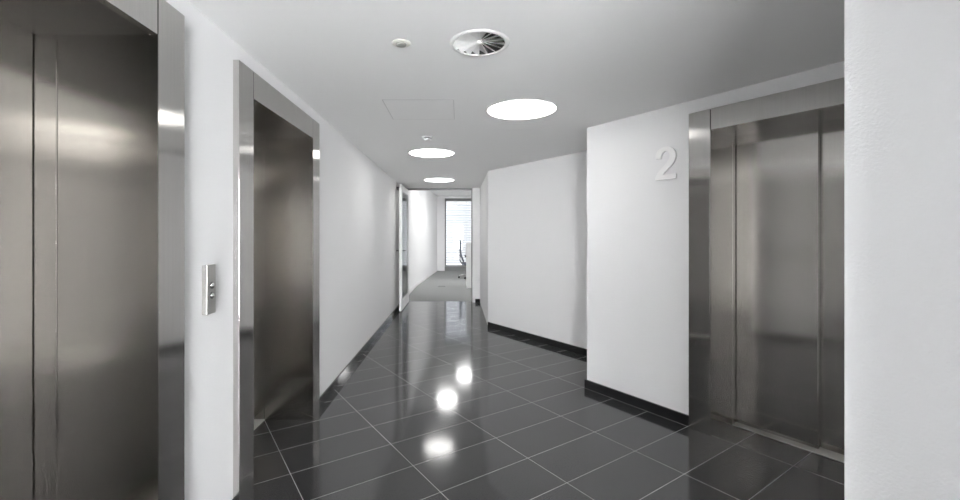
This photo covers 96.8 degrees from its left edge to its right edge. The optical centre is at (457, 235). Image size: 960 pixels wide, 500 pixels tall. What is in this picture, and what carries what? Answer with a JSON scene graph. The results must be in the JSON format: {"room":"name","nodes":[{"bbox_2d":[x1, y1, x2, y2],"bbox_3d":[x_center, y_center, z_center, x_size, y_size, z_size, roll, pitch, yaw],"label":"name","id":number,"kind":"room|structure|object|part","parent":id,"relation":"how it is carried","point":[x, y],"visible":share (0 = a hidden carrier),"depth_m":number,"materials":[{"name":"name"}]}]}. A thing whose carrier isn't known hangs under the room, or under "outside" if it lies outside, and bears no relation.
{"room":"elevator lobby","nodes":[
{"label":"elevator lobby","id":0,"kind":"room"},
{"bbox_2d":[149,0,391,499],"bbox_3d":[-1.360,0.196,2.100,0.600,2.232,9.400,0,0,0],"label":"wall","id":1,"kind":"structure","parent":0,"point":[355,194],"depth_m":1.94,"materials":[{"name":"white paint"}]},
{"bbox_2d":[0,0,184,499],"bbox_3d":[-1.288,0.243,1.023,0.515,2.138,1.162,0,0,0],"label":"elevator","id":2,"kind":"object","parent":1,"relation":"attached to","point":[92,103],"visible":1,"depth_m":1.46,"materials":[{"name":"metal"}]},
{"bbox_3d":[-1.467,0.299,1.228,0.028,2.005,0.454,0,0,0],"label":"door panel","id":3,"kind":"part","parent":2,"relation":"part of","materials":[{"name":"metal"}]},
{"bbox_3d":[-1.432,0.299,1.469,0.112,2.010,0.024,0,0,0],"label":"return panel","id":4,"kind":"part","parent":2,"relation":"part of","materials":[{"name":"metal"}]},
{"bbox_3d":[-1.202,0.311,1.471,0.345,1.999,0.020,0,0,0],"label":"reveal panel","id":5,"kind":"part","parent":2,"relation":"part of","materials":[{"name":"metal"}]},
{"bbox_2d":[202,264,215,314],"bbox_3d":[-1.046,0.228,1.792,0.028,0.206,0.063,0,0,0],"label":"panel","id":6,"kind":"object","parent":1,"relation":"attached to","point":[208,271],"visible":1,"depth_m":1.77,"materials":[{"name":"silver metal"}]},
{"bbox_2d":[233,60,318,499],"bbox_3d":[-1.288,0.243,2.585,0.515,2.138,1.162,0,0,0],"label":"elevator","id":7,"kind":"object","parent":1,"relation":"attached to","point":[276,143],"visible":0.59,"depth_m":3.02,"materials":[{"name":"metal"}]},
{"bbox_3d":[-1.202,0.311,2.137,0.345,1.999,0.020,0,0,0],"label":"reveal panel","id":8,"kind":"part","parent":7,"relation":"part of","materials":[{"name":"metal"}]},
{"bbox_3d":[-1.432,0.299,3.031,0.112,2.010,0.024,0,0,0],"label":"return panel","id":9,"kind":"part","parent":7,"relation":"part of","materials":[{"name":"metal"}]},
{"bbox_3d":[-1.202,0.311,3.033,0.345,1.999,0.020,0,0,0],"label":"reveal panel","id":10,"kind":"part","parent":7,"relation":"part of","materials":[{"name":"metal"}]},
{"bbox_2d":[232,304,398,499],"bbox_3d":[-1.054,1.276,2.651,0.019,0.072,10.499,0,0,0],"label":"baseboard","id":11,"kind":"structure","parent":1,"relation":"attached to","point":[344,372],"depth_m":4.18,"materials":[{"name":"black stone"}]},
{"bbox_2d":[409,190,436,290],"bbox_3d":[-1.385,-0.063,12.000,1.230,2.750,7.200,0,0,0],"label":"wall","id":12,"kind":"structure","parent":0,"point":[422,203],"depth_m":12.01,"materials":[{"name":"white paint"}]},
{"bbox_2d":[392,179,398,310],"bbox_3d":[-1.312,0.196,7.610,0.496,2.232,1.580,0,0,0],"label":"trim","id":13,"kind":"structure","parent":12,"relation":"attached to","point":[395,193],"depth_m":7.25,"materials":[{"name":"white paint"}]},
{"bbox_2d":[409,269,436,293],"bbox_3d":[-0.971,1.276,12.062,0.094,0.069,7.028,0,0,3],"label":"baseboard","id":14,"kind":"structure","parent":12,"relation":"attached to","point":[433,272],"depth_m":11.56,"materials":[{"name":"white paint"}]},
{"bbox_2d":[409,271,470,300],"bbox_3d":[1.000,1.361,12.085,6.400,0.101,7.330,0,0,0],"label":"floor","id":15,"kind":"structure","parent":0,"point":[455,289],"depth_m":10.26,"materials":[{"name":"grey carpet"}]},
{"bbox_2d":[458,240,465,278],"bbox_3d":[0.311,0.728,12.950,0.622,1.167,0.650,0,0,0],"label":"office chair","id":16,"kind":"object","parent":15,"relation":"on","point":[461,257],"visible":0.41,"depth_m":12.80,"materials":[{"name":"silver metal"}]},
{"bbox_3d":[0.115,0.478,12.950,0.160,0.667,0.440,0,0,0],"label":"backrest","id":17,"kind":"part","parent":16,"relation":"part of","materials":[{"name":"grey fabric"}]},
{"bbox_2d":[466,243,470,287],"bbox_3d":[0.610,0.753,10.741,0.810,1.115,0.492,0,0,0],"label":"base cabinet","id":18,"kind":"object","parent":15,"relation":"on","point":[468,245],"visible":0.24,"depth_m":10.50,"materials":[{"name":"white paint"}]},
{"bbox_2d":[430,190,470,195],"bbox_3d":[1.000,-1.488,12.100,6.400,0.100,7.400,0,0,0],"label":"ceiling","id":19,"kind":"structure","parent":0,"point":[436,192],"depth_m":14.37,"materials":[{"name":"white paint"}]},
{"bbox_2d":[437,196,470,270],"bbox_3d":[1.615,-0.063,15.675,4.770,2.750,0.150,0,0,0],"label":"wall","id":20,"kind":"structure","parent":0,"point":[441,266],"depth_m":15.60,"materials":[{"name":"white paint"}]},
{"bbox_2d":[445,267,465,270],"bbox_3d":[1.058,1.232,15.550,3.085,0.159,0.100,0,0,0],"label":"trim","id":21,"kind":"structure","parent":20,"relation":"attached to","point":[446,268],"depth_m":15.50,"materials":[{"name":"grey metal"}]},
{"bbox_2d":[445,198,470,265],"bbox_3d":[1.058,-0.098,15.650,3.085,2.500,0.060,0,0,0],"label":"window","id":22,"kind":"structure","parent":20,"relation":"in","point":[445,198],"depth_m":15.62,"materials":[{"name":"grey metal"}]},
{"bbox_2d":[446,200,470,262],"bbox_3d":[1.058,-0.108,15.810,3.085,2.520,0.100,0,0,0],"label":"blind","id":23,"kind":"object","parent":22,"relation":"attached to","point":[446,200],"visible":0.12,"depth_m":15.80,"materials":[{"name":"grey plastic"}]},
{"bbox_2d":[472,172,487,324],"bbox_3d":[0.516,0.196,7.249,0.467,2.232,2.302,0,0,0],"label":"wall","id":24,"kind":"structure","parent":0,"point":[479,195],"depth_m":8.13,"materials":[{"name":"white paint"}]},
{"bbox_2d":[396,184,471,310],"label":"door","id":25,"kind":"structure","parent":24,"relation":"in","point":[407,188],"depth_m":7.87,"materials":[{"name":"grey"}]},
{"bbox_3d":[-0.984,0.185,7.805,0.012,1.910,0.924,0,0,0],"label":"glass pane","id":26,"kind":"part","parent":25,"relation":"part of","materials":[{"name":"clear glass"}]},
{"bbox_2d":[188,0,843,187],"bbox_3d":[1.000,-0.980,2.825,6.400,0.120,11.150,0,0,0],"label":"ceiling","id":27,"kind":"structure","parent":0,"point":[599,62],"depth_m":2.24,"materials":[{"name":"white paint"}]},
{"bbox_2d":[391,39,410,47],"bbox_3d":[-0.273,-0.913,2.040,0.092,0.014,0.092,0,0,0],"label":"ceiling sensor","id":28,"kind":"object","parent":27,"relation":"attached to","point":[400,43],"visible":1,"depth_m":2.02,"materials":[{"name":"white plastic"}]},
{"bbox_2d":[382,100,453,118],"bbox_3d":[-0.272,-0.919,3.135,0.488,0.001,0.488,0,0,0],"label":"access panel","id":29,"kind":"object","parent":27,"relation":"attached to","point":[398,109],"visible":1,"depth_m":3.11,"materials":[{"name":"white paint"}]},
{"bbox_2d":[422,135,432,140],"bbox_3d":[-0.285,-0.900,3.980,0.106,0.040,0.106,0,0,0],"label":"smoke detector","id":30,"kind":"object","parent":27,"relation":"attached to","point":[427,137],"visible":1,"depth_m":3.95,"materials":[{"name":"white plastic"}]},
{"bbox_2d":[409,148,454,157],"bbox_3d":[-0.295,-0.917,4.770,0.514,0.005,0.514,0,0,0],"label":"recessed light","id":31,"kind":"object","parent":27,"relation":"in","point":[427,152],"visible":1,"depth_m":4.77,"materials":[{"name":"white plastic"}]},
{"bbox_2d":[424,178,453,181],"bbox_3d":[-0.315,-0.917,7.100,0.514,0.005,0.514,0,0,0],"label":"recessed light","id":32,"kind":"object","parent":27,"relation":"in","point":[428,179],"visible":1,"depth_m":7.13,"materials":[{"name":"white plastic"}]},
{"bbox_2d":[449,29,509,56],"bbox_3d":[0.103,-0.962,2.044,0.290,0.100,0.290,0,0,0],"label":"ceiling vent","id":33,"kind":"object","parent":27,"relation":"in","point":[475,42],"visible":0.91,"depth_m":2.06,"materials":[{"name":"white metal"}]},
{"bbox_3d":[0.033,-0.933,2.020,0.121,0.041,0.059,0,0,0],"label":"blade","id":34,"kind":"part","parent":33,"relation":"part of","materials":[{"name":"white metal"}]},
{"bbox_3d":[0.046,-0.933,2.006,0.117,0.041,0.060,0,0,-34],"label":"blade","id":35,"kind":"part","parent":33,"relation":"part of","materials":[{"name":"white metal"}]},
{"bbox_3d":[0.034,-0.933,2.069,0.121,0.041,0.059,0,0,0],"label":"blade","id":36,"kind":"part","parent":33,"relation":"part of","materials":[{"name":"white metal"}]},
{"bbox_3d":[0.046,-0.933,2.082,0.117,0.041,0.060,0,0,34],"label":"blade","id":37,"kind":"part","parent":33,"relation":"part of","materials":[{"name":"white metal"}]},
{"bbox_3d":[0.065,-0.933,1.988,0.060,0.041,0.117,0,0,34],"label":"blade","id":38,"kind":"part","parent":33,"relation":"part of","materials":[{"name":"white metal"}]},
{"bbox_3d":[0.065,-0.933,2.101,0.060,0.041,0.117,0,0,-34],"label":"blade","id":39,"kind":"part","parent":33,"relation":"part of","materials":[{"name":"white metal"}]},
{"bbox_3d":[0.078,-0.933,1.975,0.059,0.041,0.121,0,0,0],"label":"blade","id":40,"kind":"part","parent":33,"relation":"part of","materials":[{"name":"white metal"}]},
{"bbox_3d":[0.079,-0.933,2.114,0.059,0.041,0.121,0,0,0],"label":"blade","id":41,"kind":"part","parent":33,"relation":"part of","materials":[{"name":"white metal"}]},
{"bbox_3d":[0.127,-0.933,1.974,0.059,0.041,0.121,0,0,0],"label":"blade","id":42,"kind":"part","parent":33,"relation":"part of","materials":[{"name":"white metal"}]},
{"bbox_3d":[0.128,-0.933,2.114,0.059,0.041,0.121,0,0,0],"label":"blade","id":43,"kind":"part","parent":33,"relation":"part of","materials":[{"name":"white metal"}]},
{"bbox_3d":[0.172,-0.933,2.019,0.121,0.041,0.059,0,0,0],"label":"blade","id":44,"kind":"part","parent":33,"relation":"part of","materials":[{"name":"white metal"}]},
{"bbox_3d":[0.173,-0.933,2.068,0.121,0.041,0.059,0,0,0],"label":"blade","id":45,"kind":"part","parent":33,"relation":"part of","materials":[{"name":"white metal"}]},
{"bbox_2d":[486,99,556,119],"bbox_3d":[0.466,-0.917,3.125,0.514,0.005,0.514,0,0,0],"label":"recessed light","id":46,"kind":"object","parent":27,"relation":"in","point":[515,109],"visible":1,"depth_m":3.10,"materials":[{"name":"white plastic"}]},
{"bbox_2d":[488,151,586,348],"bbox_3d":[1.181,0.196,5.149,0.200,2.232,2.411,0,0,-34],"label":"wall","id":47,"kind":"structure","parent":0,"point":[537,210],"depth_m":5.24,"materials":[{"name":"white paint"}]},
{"bbox_2d":[250,301,843,499],"bbox_3d":[1.000,1.362,3.460,6.400,0.100,9.920,0,0,0],"label":"floor","id":48,"kind":"structure","parent":0,"point":[443,403],"depth_m":2.71,"materials":[{"name":"tile"}]},
{"bbox_2d":[587,61,843,414],"bbox_3d":[2.136,0.196,2.999,0.990,2.232,2.228,0,0,-34],"label":"wall","id":49,"kind":"structure","parent":0,"point":[638,224],"depth_m":3.23,"materials":[{"name":"white paint"}]},
{"bbox_2d":[488,322,688,426],"bbox_3d":[1.006,1.276,4.504,0.805,0.072,3.292,0,0,-34],"label":"baseboard","id":50,"kind":"structure","parent":49,"relation":"attached to","point":[662,411],"depth_m":3.45,"materials":[{"name":"black stone"}]},
{"bbox_2d":[655,147,676,180],"bbox_3d":[1.492,-0.515,3.051,0.026,0.236,0.156,0,0,-34],"label":"number sign","id":51,"kind":"object","parent":49,"relation":"attached to","point":[660,175],"depth_m":3.04,"materials":[{"name":"white plastic"}]},
{"bbox_2d":[689,77,843,462],"bbox_3d":[2.074,0.243,2.537,0.434,2.138,1.162,0,0,-34],"label":"elevator","id":52,"kind":"object","parent":49,"relation":"attached to","point":[766,173],"visible":0.54,"depth_m":2.78,"materials":[{"name":"metal"}]},
{"bbox_3d":[1.767,0.311,2.870,0.292,1.999,0.020,0,0,-34],"label":"reveal panel","id":53,"kind":"part","parent":52,"relation":"part of","materials":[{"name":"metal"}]},
{"bbox_3d":[1.925,0.299,2.974,0.084,2.010,0.024,0,0,-34],"label":"return panel","id":54,"kind":"part","parent":52,"relation":"part of","materials":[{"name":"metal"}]},
{"bbox_3d":[2.076,0.299,2.784,0.028,2.005,0.454,0,0,-34],"label":"door panel","id":55,"kind":"part","parent":52,"relation":"part of","materials":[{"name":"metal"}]},
{"bbox_3d":[2.337,0.299,2.464,0.028,2.005,0.452,0,0,-34],"label":"door panel","id":56,"kind":"part","parent":52,"relation":"part of","materials":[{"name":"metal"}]},
{"bbox_2d":[844,0,959,499],"bbox_3d":[2.338,0.196,0.453,1.495,2.232,2.565,0,0,-34],"label":"wall pier","id":57,"kind":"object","parent":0,"point":[902,57],"visible":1,"depth_m":1.02,"materials":[{"name":"white paint"}]}
]}

